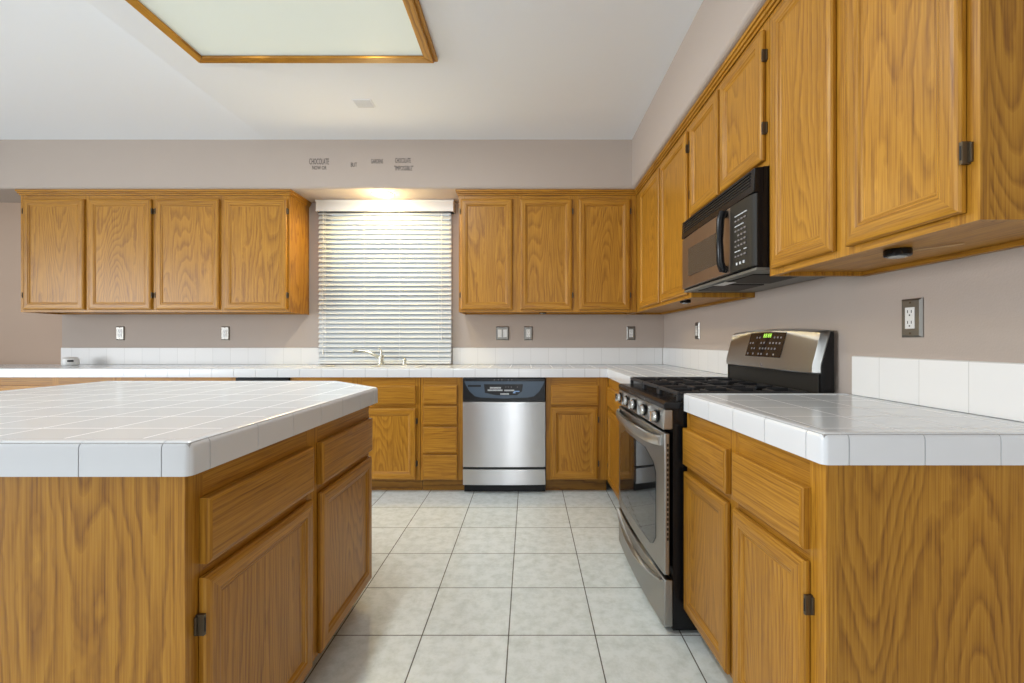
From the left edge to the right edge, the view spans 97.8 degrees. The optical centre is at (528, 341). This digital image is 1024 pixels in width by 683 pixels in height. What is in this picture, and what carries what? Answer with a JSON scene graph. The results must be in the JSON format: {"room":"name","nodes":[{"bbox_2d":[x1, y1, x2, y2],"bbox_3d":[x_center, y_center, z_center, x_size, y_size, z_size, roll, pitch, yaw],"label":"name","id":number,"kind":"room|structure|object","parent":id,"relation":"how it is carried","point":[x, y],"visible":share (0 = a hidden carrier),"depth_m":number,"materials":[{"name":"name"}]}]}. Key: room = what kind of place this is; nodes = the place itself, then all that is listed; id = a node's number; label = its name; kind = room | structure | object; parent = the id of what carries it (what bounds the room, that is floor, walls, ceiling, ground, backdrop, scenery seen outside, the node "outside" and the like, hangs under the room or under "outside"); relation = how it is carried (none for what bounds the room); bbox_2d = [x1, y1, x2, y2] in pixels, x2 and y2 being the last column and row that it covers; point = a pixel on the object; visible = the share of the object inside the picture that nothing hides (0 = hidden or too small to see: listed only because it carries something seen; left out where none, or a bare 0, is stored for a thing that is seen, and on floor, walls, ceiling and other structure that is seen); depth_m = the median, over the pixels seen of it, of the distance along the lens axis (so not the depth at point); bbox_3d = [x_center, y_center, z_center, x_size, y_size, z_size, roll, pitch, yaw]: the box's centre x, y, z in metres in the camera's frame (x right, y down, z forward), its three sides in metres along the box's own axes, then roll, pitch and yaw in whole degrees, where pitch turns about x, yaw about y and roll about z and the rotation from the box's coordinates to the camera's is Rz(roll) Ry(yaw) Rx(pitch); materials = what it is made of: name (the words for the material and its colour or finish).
{"room":"kitchen","nodes":[
{"label":"kitchen","id":0,"kind":"room"},
{"bbox_2d":[0,203,663,363],"bbox_3d":[-2.500,-0.230,3.940,8.200,2.709,0.160,0,0,0],"label":"wall","id":1,"kind":"structure","parent":0,"point":[78,331],"depth_m":3.86,"materials":[{"name":"paint"}]},
{"bbox_2d":[116,327,124,339],"bbox_3d":[-3.529,-0.071,3.854,0.073,0.117,0.011,0,0,0],"label":"wall outlet","id":2,"kind":"object","parent":1,"relation":"attached to","point":[120,331],"visible":1,"depth_m":3.85,"materials":[{"name":"grey plastic"}]},
{"bbox_2d":[118,329,121,336],"bbox_3d":[-3.529,-0.071,3.849,0.034,0.067,0.002,0,0,0],"label":"receptacle","id":3,"kind":"object","parent":2,"relation":"attached to","point":[119,330],"depth_m":3.85,"materials":[{"name":"white plastic"}]},
{"bbox_2d":[15,189,311,314],"bbox_3d":[-2.964,-0.717,3.688,2.178,0.970,0.341,0,0,0],"label":"upper cabinet","id":4,"kind":"object","parent":1,"relation":"attached to","point":[88,254],"visible":1,"depth_m":3.53,"materials":[{"name":"brown wood"}]},
{"bbox_2d":[61,348,320,363],"bbox_3d":[-2.916,0.125,3.854,2.242,0.144,0.010,0,0,0],"label":"backsplash","id":5,"kind":"structure","parent":1,"relation":"attached to","point":[86,355],"depth_m":3.85,"materials":[{"name":"tile"}]},
{"bbox_2d":[221,327,229,339],"bbox_3d":[-2.622,-0.071,3.854,0.073,0.117,0.011,0,0,0],"label":"wall outlet","id":6,"kind":"object","parent":1,"relation":"attached to","point":[225,331],"visible":1,"depth_m":3.85,"materials":[{"name":"grey plastic"}]},
{"bbox_2d":[223,329,226,336],"bbox_3d":[-2.622,-0.071,3.849,0.034,0.067,0.002,0,0,0],"label":"receptacle","id":7,"kind":"object","parent":6,"relation":"attached to","point":[224,330],"depth_m":3.85,"materials":[{"name":"white plastic"}]},
{"bbox_2d":[0,140,640,202],"bbox_3d":[-2.715,-1.393,3.680,7.771,0.382,0.360,0,0,0],"label":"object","id":8,"kind":"structure","parent":1,"relation":"attached to","point":[440,167],"depth_m":3.50,"materials":[{"name":"paint"}]},
{"bbox_2d":[309,158,328,169],"bbox_3d":[-1.643,-1.392,3.499,0.154,0.088,0.001,0,0,0],"label":"wall decal","id":9,"kind":"object","parent":8,"relation":"attached to","point":[310,158],"visible":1,"depth_m":3.50,"materials":[{"name":"grey plastic"}]},
{"bbox_2d":[394,158,412,169],"bbox_3d":[-0.979,-1.391,3.499,0.149,0.097,0.001,0,0,0],"label":"wall decal","id":10,"kind":"object","parent":8,"relation":"attached to","point":[396,167],"visible":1,"depth_m":3.50,"materials":[{"name":"grey plastic"}]},
{"bbox_2d":[372,191,393,197],"bbox_3d":[-1.187,-1.198,3.640,0.176,0.008,0.176,0,0,0],"label":"recessed light","id":11,"kind":"object","parent":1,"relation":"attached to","point":[381,194],"visible":1,"depth_m":3.63,"materials":[{"name":"white plastic"}]},
{"bbox_2d":[326,214,451,360],"bbox_3d":[-1.225,-0.500,3.955,1.120,1.350,0.050,0,0,0],"label":"window","id":12,"kind":"structure","parent":1,"relation":"in","point":[451,214],"depth_m":3.93,"materials":[{"name":"white glass"}]},
{"bbox_2d":[315,200,455,363],"bbox_3d":[-1.218,-0.505,3.811,1.175,1.389,0.089,0,0,0],"label":"window blind","id":13,"kind":"object","parent":12,"relation":"attached to","point":[412,335],"visible":1,"depth_m":3.81,"materials":[{"name":"white plastic"}]},
{"bbox_2d":[496,327,508,339],"bbox_3d":[-0.225,-0.071,3.854,0.112,0.117,0.011,0,0,0],"label":"light switch","id":14,"kind":"object","parent":1,"relation":"attached to","point":[502,333],"visible":1,"depth_m":3.85,"materials":[{"name":"grey plastic"}]},
{"bbox_2d":[524,327,532,339],"bbox_3d":[-0.002,-0.071,3.854,0.073,0.117,0.011,0,0,0],"label":"wall outlet","id":15,"kind":"object","parent":1,"relation":"attached to","point":[528,331],"visible":1,"depth_m":3.85,"materials":[{"name":"grey plastic"}]},
{"bbox_2d":[526,329,529,336],"bbox_3d":[-0.002,-0.071,3.849,0.034,0.067,0.002,0,0,0],"label":"receptacle","id":16,"kind":"object","parent":15,"relation":"attached to","point":[527,330],"depth_m":3.85,"materials":[{"name":"white plastic"}]},
{"bbox_2d":[455,189,636,314],"bbox_3d":[0.141,-0.717,3.688,1.435,0.970,0.341,0,0,0],"label":"upper cabinet","id":17,"kind":"object","parent":1,"relation":"attached to","point":[574,253],"visible":0.98,"depth_m":3.53,"materials":[{"name":"brown wood"}]},
{"bbox_2d":[453,348,661,363],"bbox_3d":[0.251,0.125,3.854,1.812,0.144,0.010,0,0,0],"label":"backsplash","id":18,"kind":"structure","parent":1,"relation":"attached to","point":[460,355],"depth_m":3.85,"materials":[{"name":"tile"}]},
{"bbox_2d":[627,327,634,339],"bbox_3d":[0.885,-0.071,3.854,0.073,0.117,0.011,0,0,0],"label":"wall outlet","id":19,"kind":"object","parent":1,"relation":"attached to","point":[630,330],"visible":1,"depth_m":3.85,"materials":[{"name":"grey"}]},
{"bbox_2d":[629,329,632,336],"bbox_3d":[0.885,-0.071,3.849,0.034,0.067,0.002,0,0,0],"label":"receptacle","id":20,"kind":"object","parent":19,"relation":"attached to","point":[630,330],"depth_m":3.85,"materials":[{"name":"white plastic"}]},
{"bbox_2d":[0,0,702,139],"bbox_3d":[-2.350,-1.990,-0.150,8.500,0.811,8.500,0,0,0],"label":"ceiling","id":21,"kind":"structure","parent":0,"point":[70,69],"depth_m":2.71,"materials":[{"name":"white paint"}]},
{"bbox_2d":[125,0,437,62],"bbox_3d":[-1.179,-1.568,1.854,1.343,0.032,1.292,0,0,0],"label":"recessed light","id":22,"kind":"object","parent":21,"relation":"in","point":[208,27],"visible":1,"depth_m":2.23,"materials":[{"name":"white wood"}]},
{"bbox_2d":[351,99,375,107],"bbox_3d":[-1.095,-1.581,2.965,0.130,0.006,0.104,0,0,0],"label":"ceiling vent","id":23,"kind":"object","parent":21,"relation":"in","point":[359,103],"visible":1,"depth_m":2.96,"materials":[{"name":"white paint"}]},
{"bbox_2d":[302,476,732,682],"bbox_3d":[-2.350,1.175,0.300,8.500,0.100,9.400,0,0,0],"label":"floor","id":24,"kind":"structure","parent":0,"point":[463,587],"depth_m":1.91,"materials":[{"name":"tile"}]},
{"bbox_2d":[0,377,115,390],"bbox_3d":[-3.509,0.695,3.569,0.897,0.861,0.572,0,0,0],"label":"base cabinet","id":25,"kind":"object","parent":24,"relation":"on","point":[6,383],"visible":0.02,"depth_m":3.31,"materials":[{"name":"brown wood"}]},
{"bbox_2d":[116,377,237,380],"bbox_3d":[-2.611,0.695,3.569,0.892,0.861,0.572,0,0,0],"label":"base cabinet","id":26,"kind":"object","parent":24,"relation":"on","point":[117,378],"visible":0.02,"depth_m":3.31,"materials":[{"name":"brown wood"}]},
{"bbox_2d":[0,406,371,682],"bbox_3d":[-1.349,0.695,1.531,1.362,0.861,1.270,0,0,0],"label":"kitchen island","id":27,"kind":"object","parent":24,"relation":"on","point":[243,569],"visible":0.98,"depth_m":0.91,"materials":[{"name":"brown wood"}]},
{"bbox_2d":[0,381,377,476],"bbox_3d":[-1.374,0.229,1.545,1.452,0.068,1.360,0,0,0],"label":"island countertop","id":28,"kind":"structure","parent":27,"relation":"on","point":[103,428],"depth_m":1.15,"materials":[{"name":"tile"}]},
{"bbox_2d":[236,377,289,380],"bbox_3d":[-1.965,0.695,3.565,0.396,0.860,0.550,0,0,0],"label":"trash compactor","id":29,"kind":"object","parent":24,"relation":"on","point":[238,378],"visible":0.16,"depth_m":3.29,"materials":[{"name":"black metal"}]},
{"bbox_2d":[290,377,422,489],"bbox_3d":[-1.284,0.695,3.569,0.963,0.861,0.572,0,0,0],"label":"base cabinet","id":30,"kind":"object","parent":24,"relation":"on","point":[395,453],"visible":0.39,"depth_m":3.29,"materials":[{"name":"brown wood"}]},
{"bbox_2d":[0,364,733,384],"bbox_3d":[-1.855,0.229,3.175,6.091,0.068,1.365,0,0,0],"label":"countertop","id":31,"kind":"structure","parent":30,"relation":"on","point":[621,373],"depth_m":3.27,"materials":[{"name":"tile"}]},
{"bbox_2d":[61,357,79,365],"bbox_3d":[-3.800,0.162,3.700,0.112,0.069,0.112,0,0,0],"label":"puck","id":32,"kind":"object","parent":31,"relation":"on","point":[65,361],"visible":0.98,"depth_m":3.66,"materials":[{"name":"white plastic"}]},
{"bbox_2d":[352,347,384,364],"bbox_3d":[-1.331,0.122,3.709,0.268,0.149,0.067,0,0,-9],"label":"faucet","id":33,"kind":"object","parent":31,"relation":"on","point":[380,357],"visible":0.98,"depth_m":3.70,"materials":[{"name":"silver metal"}]},
{"bbox_2d":[313,365,424,367],"bbox_3d":[-1.230,0.279,3.507,0.764,0.172,0.339,0,0,0],"label":"sink","id":34,"kind":"object","parent":31,"relation":"in","point":[329,366],"visible":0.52,"depth_m":3.65,"materials":[{"name":"white ceramic"}]},
{"bbox_2d":[327,366,415,366],"bbox_3d":[-1.230,0.281,3.507,0.732,0.168,0.307,0,0,0],"label":"basin","id":35,"kind":"object","parent":34,"relation":"in","point":[327,366],"depth_m":3.66,"materials":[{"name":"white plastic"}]},
{"bbox_2d":[421,377,463,489],"bbox_3d":[-0.643,0.695,3.569,0.312,0.861,0.572,0,0,0],"label":"base cabinet","id":36,"kind":"object","parent":24,"relation":"on","point":[441,397],"visible":0.81,"depth_m":3.28,"materials":[{"name":"brown wood"}]},
{"bbox_2d":[463,377,544,491],"bbox_3d":[-0.178,0.696,3.552,0.610,0.858,0.577,0,0,0],"label":"dishwasher","id":37,"kind":"object","parent":24,"relation":"on","point":[504,417],"visible":1,"depth_m":3.27,"materials":[{"name":"silver metal"}]},
{"bbox_2d":[545,377,607,489],"bbox_3d":[0.359,0.695,3.569,0.459,0.861,0.572,0,0,0],"label":"base cabinet","id":38,"kind":"object","parent":24,"relation":"on","point":[576,408],"visible":0.98,"depth_m":3.29,"materials":[{"name":"brown wood"}]},
{"bbox_2d":[607,378,622,499],"bbox_3d":[0.871,0.695,2.899,0.602,0.861,0.808,0,0,0],"label":"base cabinet","id":39,"kind":"object","parent":24,"relation":"on","point":[613,386],"visible":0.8,"depth_m":3.05,"materials":[{"name":"brown wood"}]},
{"bbox_2d":[615,329,833,629],"bbox_3d":[0.821,0.533,2.098,0.707,1.184,0.758,0,0,-2],"label":"gas range","id":40,"kind":"object","parent":24,"relation":"on","point":[652,417],"visible":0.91,"depth_m":1.88,"materials":[{"name":"silver metal"}]},
{"bbox_2d":[619,383,761,409],"bbox_3d":[0.811,0.247,2.097,0.605,0.030,0.754,0,0,-2],"label":"cooktop","id":41,"kind":"object","parent":40,"relation":"in","point":[649,396],"depth_m":1.95,"materials":[{"name":"black metal"}]},
{"bbox_2d":[683,412,1023,682],"bbox_3d":[0.907,0.695,1.338,0.616,0.861,0.748,0,0,-2],"label":"base cabinet","id":42,"kind":"object","parent":24,"relation":"on","point":[798,569],"visible":0.98,"depth_m":0.97,"materials":[{"name":"brown wood"}]},
{"bbox_2d":[684,393,1023,464],"bbox_3d":[0.901,0.229,1.321,0.629,0.068,0.752,0,0,0],"label":"countertop","id":43,"kind":"structure","parent":42,"relation":"on","point":[821,428],"depth_m":1.06,"materials":[{"name":"tile"}]},
{"bbox_2d":[664,246,1023,393],"bbox_3d":[1.536,-0.230,-0.171,0.729,2.709,8.059,0,0,0],"label":"wall","id":44,"kind":"structure","parent":0,"point":[974,305],"depth_m":1.48,"materials":[{"name":"paint"}]},
{"bbox_2d":[628,114,754,314],"bbox_3d":[1.015,-0.717,3.105,0.357,0.970,1.506,0,0,0],"label":"upper cabinet","id":45,"kind":"object","parent":44,"relation":"attached to","point":[663,203],"visible":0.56,"depth_m":2.79,"materials":[{"name":"brown wood"}]},
{"bbox_2d":[680,299,690,303],"bbox_3d":[0.925,-0.234,2.630,0.062,0.022,0.062,0,0,0],"label":"puck light","id":46,"kind":"object","parent":45,"relation":"attached to","point":[687,301],"visible":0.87,"depth_m":2.60,"materials":[{"name":"black plastic"}]},
{"bbox_2d":[663,348,728,374],"bbox_3d":[1.176,0.125,3.178,0.010,0.144,1.357,0,0,-1],"label":"backsplash","id":47,"kind":"structure","parent":44,"relation":"attached to","point":[714,361],"depth_m":3.08,"materials":[{"name":"tile"}]},
{"bbox_2d":[695,322,699,338],"bbox_3d":[1.177,-0.075,3.115,0.011,0.117,0.073,0,0,-1],"label":"wall outlet","id":48,"kind":"object","parent":44,"relation":"attached to","point":[697,324],"visible":1,"depth_m":3.10,"materials":[{"name":"grey"}]},
{"bbox_2d":[632,0,781,187],"bbox_3d":[1.001,-1.393,1.550,0.378,0.382,3.900,0,0,0],"label":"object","id":49,"kind":"structure","parent":44,"relation":"attached to","point":[717,26],"depth_m":2.23,"materials":[{"name":"paint"}]},
{"bbox_2d":[688,5,769,216],"bbox_3d":[1.022,-0.916,1.971,0.369,0.570,0.758,0,0,0],"label":"upper cabinet","id":50,"kind":"object","parent":44,"relation":"attached to","point":[730,134],"visible":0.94,"depth_m":1.84,"materials":[{"name":"brown wood"}]},
{"bbox_2d":[682,166,825,292],"bbox_3d":[0.967,-0.440,1.973,0.428,0.376,0.752,0,0,0],"label":"microwave","id":51,"kind":"object","parent":50,"relation":"attached to","point":[726,243],"visible":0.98,"depth_m":1.78,"materials":[{"name":"black metal"}]},
{"bbox_2d":[764,0,1023,275],"bbox_3d":[1.028,-0.717,1.220,0.382,0.970,0.741,0,0,0],"label":"upper cabinet","id":52,"kind":"object","parent":44,"relation":"attached to","point":[894,123],"visible":1,"depth_m":1.06,"materials":[{"name":"brown wood"}]},
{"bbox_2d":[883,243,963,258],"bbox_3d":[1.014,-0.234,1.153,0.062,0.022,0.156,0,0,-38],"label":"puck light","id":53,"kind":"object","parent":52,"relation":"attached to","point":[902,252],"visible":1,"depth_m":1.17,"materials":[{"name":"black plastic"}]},
{"bbox_2d":[902,297,923,336],"bbox_3d":[1.205,-0.074,1.405,0.011,0.122,0.076,0,0,-1],"label":"wall outlet","id":54,"kind":"object","parent":44,"relation":"attached to","point":[912,309],"visible":1,"depth_m":1.39,"materials":[{"name":"grey"}]},
{"bbox_2d":[905,307,914,328],"bbox_3d":[1.201,-0.074,1.405,0.002,0.067,0.034,0,0,-1],"label":"receptacle","id":55,"kind":"object","parent":54,"relation":"attached to","point":[909,311],"depth_m":1.40,"materials":[{"name":"white plastic"}]},
{"bbox_2d":[852,356,1023,421],"bbox_3d":[1.210,0.125,1.101,0.012,0.144,1.102,0,0,-1],"label":"backsplash","id":56,"kind":"structure","parent":44,"relation":"attached to","point":[991,389],"depth_m":1.28,"materials":[{"name":"tile"}]},
{"label":"outside","id":57,"kind":"structure","parent":0,"visible":0},
{"bbox_2d":[332,290,448,309],"bbox_3d":[-1.250,0.225,6.275,6.500,2.000,0.150,0,0,0],"label":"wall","id":58,"kind":"structure","parent":57,"point":[332,290],"depth_m":6.20,"materials":[{"name":"white plastic"}]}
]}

